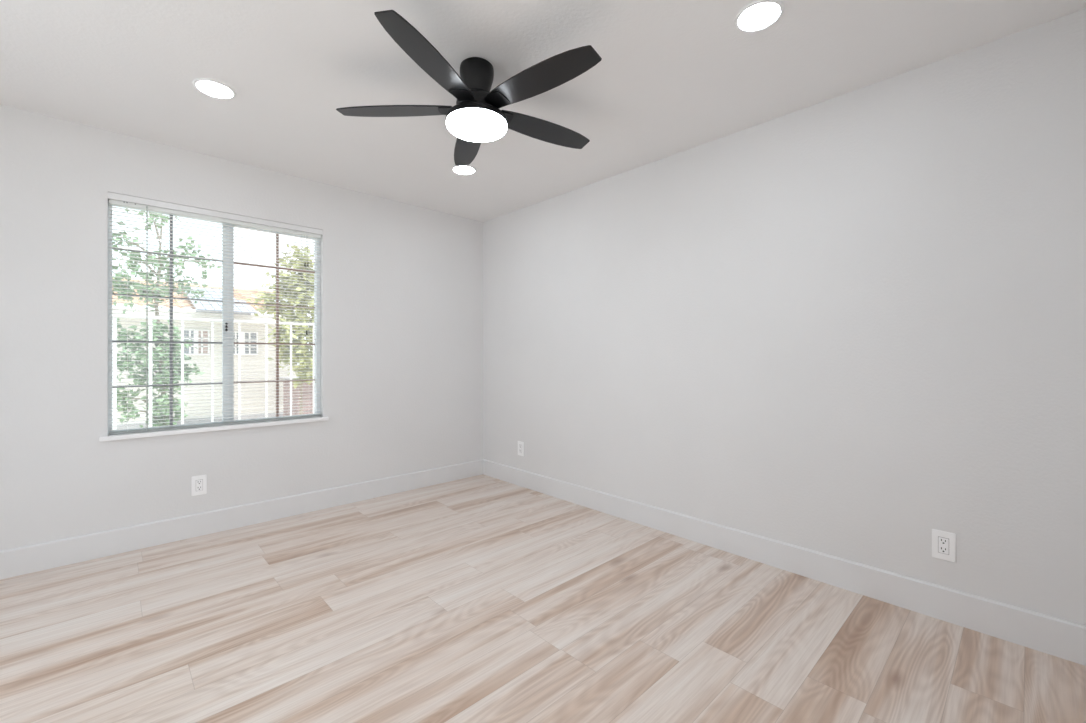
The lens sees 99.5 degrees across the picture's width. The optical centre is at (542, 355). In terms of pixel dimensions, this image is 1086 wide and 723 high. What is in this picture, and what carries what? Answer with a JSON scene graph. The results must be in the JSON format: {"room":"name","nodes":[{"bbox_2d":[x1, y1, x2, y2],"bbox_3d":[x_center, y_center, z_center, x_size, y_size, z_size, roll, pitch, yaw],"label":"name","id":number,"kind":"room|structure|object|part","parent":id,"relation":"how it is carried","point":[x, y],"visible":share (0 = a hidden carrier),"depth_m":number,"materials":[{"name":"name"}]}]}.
{"room":"empty bedroom","nodes":[
{"label":"empty bedroom","id":0,"kind":"room"},
{"bbox_2d":[0,104,482,550],"bbox_3d":[-2.068,-0.045,3.159,4.270,2.490,0.160,0,0,-43],"label":"wall","id":1,"kind":"structure","parent":0,"point":[401,284],"depth_m":2.93,"materials":[{"name":"paint"}]},
{"bbox_2d":[191,474,206,495],"bbox_3d":[-2.189,0.828,2.928,0.079,0.124,0.009,0,0,-43],"label":"wall outlet","id":2,"kind":"object","parent":1,"relation":"attached to","point":[198,483],"visible":1,"depth_m":2.92,"materials":[{"name":"plastic"}]},
{"bbox_2d":[196,479,202,490],"bbox_3d":[-2.187,0.828,2.926,0.036,0.070,0.004,0,0,-43],"label":"socket","id":3,"kind":"object","parent":2,"relation":"attached to","point":[199,482],"depth_m":2.93,"materials":[{"name":"plastic"}]},
{"bbox_2d":[99,192,328,440],"bbox_3d":[-2.104,-0.225,3.074,1.240,1.428,0.138,0,0,-43],"label":"window","id":4,"kind":"structure","parent":1,"relation":"in","point":[227,359],"depth_m":3.08,"materials":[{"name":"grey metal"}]},
{"bbox_3d":[-2.328,-0.218,2.900,0.583,1.342,0.022,0,0,-43],"label":"sash","id":5,"kind":"part","parent":4,"relation":"part of","materials":[{"name":"clear glass"}]},
{"bbox_3d":[-2.104,0.476,3.074,1.240,0.025,0.138,0,0,-43],"label":"sill","id":6,"kind":"part","parent":4,"relation":"part of","materials":[{"name":"paint"}]},
{"bbox_2d":[109,199,320,434],"bbox_3d":[-2.090,-0.220,3.059,1.159,1.365,0.040,0,0,-43],"label":"mini blind","id":7,"kind":"object","parent":4,"relation":"attached to","point":[112,202],"visible":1,"depth_m":2.96,"materials":[{"name":"white plastic"}]},
{"bbox_3d":[-2.458,-0.215,2.720,0.001,1.334,0.028,0,0,-43],"label":"ladder cord","id":8,"kind":"part","parent":7,"relation":"part of","materials":[{"name":"white fabric"}]},
{"bbox_3d":[-2.094,-0.890,3.063,1.159,0.024,0.026,0,0,-43],"label":"head rail","id":9,"kind":"part","parent":7,"relation":"part of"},
{"bbox_3d":[-2.094,0.455,3.064,1.159,0.016,0.025,0,0,-43],"label":"rail","id":10,"kind":"part","parent":7,"relation":"part of","materials":[{"name":"white plastic"}]},
{"bbox_3d":[-1.736,-0.533,3.377,0.002,0.697,0.007,0,0,-43],"label":"lift cord","id":11,"kind":"part","parent":7,"relation":"part of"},
{"bbox_3d":[-2.114,-0.921,3.085,1.172,0.036,0.108,0,0,-43],"label":"head trim","id":12,"kind":"part","parent":4,"relation":"part of","materials":[{"name":"paint"}]},
{"bbox_3d":[-1.936,-0.218,3.305,0.567,1.342,0.022,0,0,-43],"label":"sash","id":13,"kind":"part","parent":4,"relation":"part of","materials":[{"name":"clear glass"}]},
{"bbox_2d":[0,459,483,579],"bbox_3d":[-2.008,1.078,3.095,3.950,0.143,0.015,0,0,-43],"label":"baseboard","id":14,"kind":"structure","parent":1,"relation":"attached to","point":[23,560],"depth_m":2.94,"materials":[{"name":"paint"}]},
{"bbox_2d":[0,474,1085,722],"bbox_3d":[-0.687,1.175,1.698,3.950,0.050,3.860,0,0,-43],"label":"floor","id":15,"kind":"structure","parent":0,"point":[482,598],"depth_m":1.89,"materials":[{"name":"brown wood"}]},
{"bbox_2d":[0,0,1085,221],"bbox_3d":[-0.378,-1.341,1.371,4.270,0.100,5.080,0,0,-43],"label":"ceiling","id":16,"kind":"structure","parent":0,"point":[672,77],"depth_m":2.06,"materials":[{"name":"paint"}]},
{"bbox_2d":[193,78,235,98],"bbox_3d":[-1.589,-1.287,2.227,0.173,0.007,0.173,0,0,-43],"label":"recessed light","id":17,"kind":"object","parent":16,"relation":"in","point":[210,87],"visible":1,"depth_m":2.22,"materials":[{"name":"white plastic"}]},
{"bbox_2d":[451,165,475,174],"bbox_3d":[-0.549,-1.287,3.196,0.173,0.007,0.173,0,0,-43],"label":"recessed light","id":18,"kind":"object","parent":16,"relation":"in","point":[462,169],"visible":0.97,"depth_m":3.18,"materials":[{"name":"white plastic"}]},
{"bbox_2d":[336,10,601,165],"bbox_3d":[-0.261,-1.149,2.055,1.196,0.284,1.192,0,0,-43],"label":"ceiling fan","id":19,"kind":"object","parent":16,"relation":"hanging from","point":[476,117],"visible":1,"depth_m":1.96,"materials":[{"name":"black metal"}]},
{"bbox_3d":[-0.660,-1.101,2.073,0.522,0.006,0.134,0,10,2],"label":"blade","id":20,"kind":"part","parent":19,"relation":"part of","materials":[{"name":"black plastic"}]},
{"bbox_3d":[-0.423,-1.101,1.716,0.134,0.006,0.522,11,4,20],"label":"blade","id":21,"kind":"part","parent":19,"relation":"part of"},
{"bbox_3d":[-0.393,-1.101,2.408,0.134,0.006,0.522,-10,3,-15],"label":"blade","id":22,"kind":"part","parent":19,"relation":"part of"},
{"bbox_3d":[-0.010,-1.101,1.831,0.522,0.006,0.134,0,-10,38],"label":"blade","id":23,"kind":"part","parent":19,"relation":"part of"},
{"bbox_3d":[0.008,-1.101,2.258,0.522,0.006,0.134,0,-10,-34],"label":"blade","id":24,"kind":"part","parent":19,"relation":"part of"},
{"bbox_2d":[734,0,784,31],"bbox_3d":[0.820,-1.287,1.747,0.173,0.007,0.173,0,0,-43],"label":"recessed light","id":25,"kind":"object","parent":16,"relation":"in","point":[758,15],"visible":1,"depth_m":1.74,"materials":[{"name":"white plastic"}]},
{"bbox_2d":[483,8,1085,625],"bbox_3d":[0.806,-0.045,3.110,0.160,2.490,3.860,0,0,-43],"label":"wall","id":26,"kind":"structure","parent":0,"point":[851,326],"depth_m":2.27,"materials":[{"name":"paint"}]},
{"bbox_2d":[518,441,523,455],"bbox_3d":[-0.198,0.823,4.049,0.009,0.124,0.079,0,0,-43],"label":"wall outlet","id":27,"kind":"object","parent":26,"relation":"attached to","point":[520,444],"visible":1,"depth_m":4.04,"materials":[{"name":"plastic"}]},
{"bbox_2d":[483,459,1085,665],"bbox_3d":[0.748,1.078,3.044,0.015,0.143,3.845,0,0,-43],"label":"baseboard","id":28,"kind":"structure","parent":26,"relation":"attached to","point":[1064,639],"depth_m":2.25,"materials":[{"name":"paint"}]},
{"bbox_2d":[932,529,955,561],"bbox_3d":[1.741,0.827,1.998,0.009,0.124,0.079,0,0,-43],"label":"wall outlet","id":29,"kind":"object","parent":26,"relation":"attached to","point":[943,542],"visible":1,"depth_m":2.00,"materials":[{"name":"plastic"}]},
{"bbox_2d":[938,536,948,554],"bbox_3d":[1.740,0.827,1.997,0.001,0.070,0.036,0,0,-43],"label":"socket","id":30,"kind":"object","parent":29,"relation":"attached to","point":[943,541],"depth_m":2.00,"materials":[{"name":"plastic"}]},
{"label":"outside","id":31,"kind":"structure","parent":0,"visible":0},
{"bbox_3d":[-7.447,2.050,11.724,80.000,0.200,100.000,0,0,-43],"label":"ground","id":32,"kind":"structure","parent":31,"visible":0},
{"bbox_2d":[112,208,221,427],"bbox_3d":[-4.655,0.057,5.601,1.184,3.827,0.901,0,0,-24],"label":"leafy tree","id":33,"kind":"object","parent":32,"relation":"on","point":[162,371],"visible":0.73,"depth_m":5.50,"materials":[{"name":"green plant"}]},
{"bbox_2d":[112,278,296,429],"bbox_3d":[-10.438,-0.199,13.478,5.816,4.296,3.978,0,0,-43],"label":"house","id":34,"kind":"structure","parent":32,"relation":"on","point":[254,364],"depth_m":12.80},
{"bbox_3d":[-9.551,-0.349,12.433,0.263,0.631,0.010,0,0,-43],"label":"pane","id":35,"kind":"part","parent":34,"relation":"part of","materials":[{"name":"grey glass"}]},
{"bbox_3d":[-9.360,-0.349,12.614,0.263,0.631,0.010,0,0,-43],"label":"pane","id":36,"kind":"part","parent":34,"relation":"part of","materials":[{"name":"grey glass"}]},
{"bbox_2d":[185,287,257,314],"bbox_3d":[-9.478,-1.619,13.358,1.343,1.054,3.558,0,0,-43],"label":"solar array","id":37,"kind":"object","parent":34,"relation":"on","point":[246,311],"visible":0.43,"depth_m":12.66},
{"bbox_3d":[-9.279,-1.387,12.312,0.177,0.525,1.765,0,0,-43],"label":"solar panel","id":38,"kind":"part","parent":37,"relation":"part of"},
{"bbox_3d":[-10.231,-1.883,13.880,0.177,0.525,1.765,0,0,-43],"label":"solar panel","id":39,"kind":"part","parent":37,"relation":"part of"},
{"bbox_3d":[-9.139,-1.387,12.444,0.177,0.525,1.765,0,0,-43],"label":"solar panel","id":40,"kind":"part","parent":37,"relation":"part of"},
{"bbox_3d":[-10.091,-1.883,14.013,0.177,0.525,1.765,0,0,-43],"label":"solar panel","id":41,"kind":"part","parent":37,"relation":"part of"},
{"bbox_3d":[-8.999,-1.387,12.577,0.177,0.525,1.765,0,0,-43],"label":"solar panel","id":42,"kind":"part","parent":37,"relation":"part of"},
{"bbox_3d":[-9.950,-1.883,14.145,0.177,0.525,1.765,0,0,-43],"label":"solar panel","id":43,"kind":"part","parent":37,"relation":"part of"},
{"bbox_3d":[-8.380,-1.121,12.094,1.201,0.058,0.058,0,0,-43],"label":"mounting rail","id":44,"kind":"part","parent":37,"relation":"part of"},
{"bbox_3d":[-8.578,-1.387,12.975,0.177,0.525,1.765,0,0,-43],"label":"solar panel","id":45,"kind":"part","parent":37,"relation":"part of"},
{"bbox_3d":[-8.438,-1.387,13.107,0.177,0.525,1.765,0,0,-43],"label":"solar panel","id":46,"kind":"part","parent":37,"relation":"part of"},
{"bbox_3d":[-8.544,-0.340,13.384,0.344,0.609,0.010,0,0,-43],"label":"pane","id":47,"kind":"part","parent":34,"relation":"part of","materials":[{"name":"grey glass"}]},
{"bbox_2d":[112,315,313,429],"bbox_3d":[-2.969,0.793,4.949,4.200,2.312,0.040,0,0,-43],"label":"railing","id":48,"kind":"object","parent":32,"relation":"on","point":[114,317],"visible":0.38,"depth_m":4.49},
{"bbox_3d":[-2.969,-0.350,4.949,4.200,0.026,0.040,0,0,-43],"label":"rail","id":49,"kind":"part","parent":48,"relation":"part of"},
{"bbox_2d":[245,243,313,414],"bbox_3d":[-5.780,-0.296,10.685,1.671,4.533,1.451,0,0,1],"label":"leafy tree","id":50,"kind":"object","parent":32,"relation":"on","point":[304,372],"visible":0.57,"depth_m":10.52,"materials":[{"name":"green plant"}]},
{"bbox_2d":[279,377,312,415],"bbox_3d":[-6.635,1.288,12.891,0.967,1.323,1.620,0,0,-43],"label":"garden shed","id":51,"kind":"object","parent":32,"relation":"on","point":[308,396],"visible":0.23,"depth_m":12.34,"materials":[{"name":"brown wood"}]}
]}

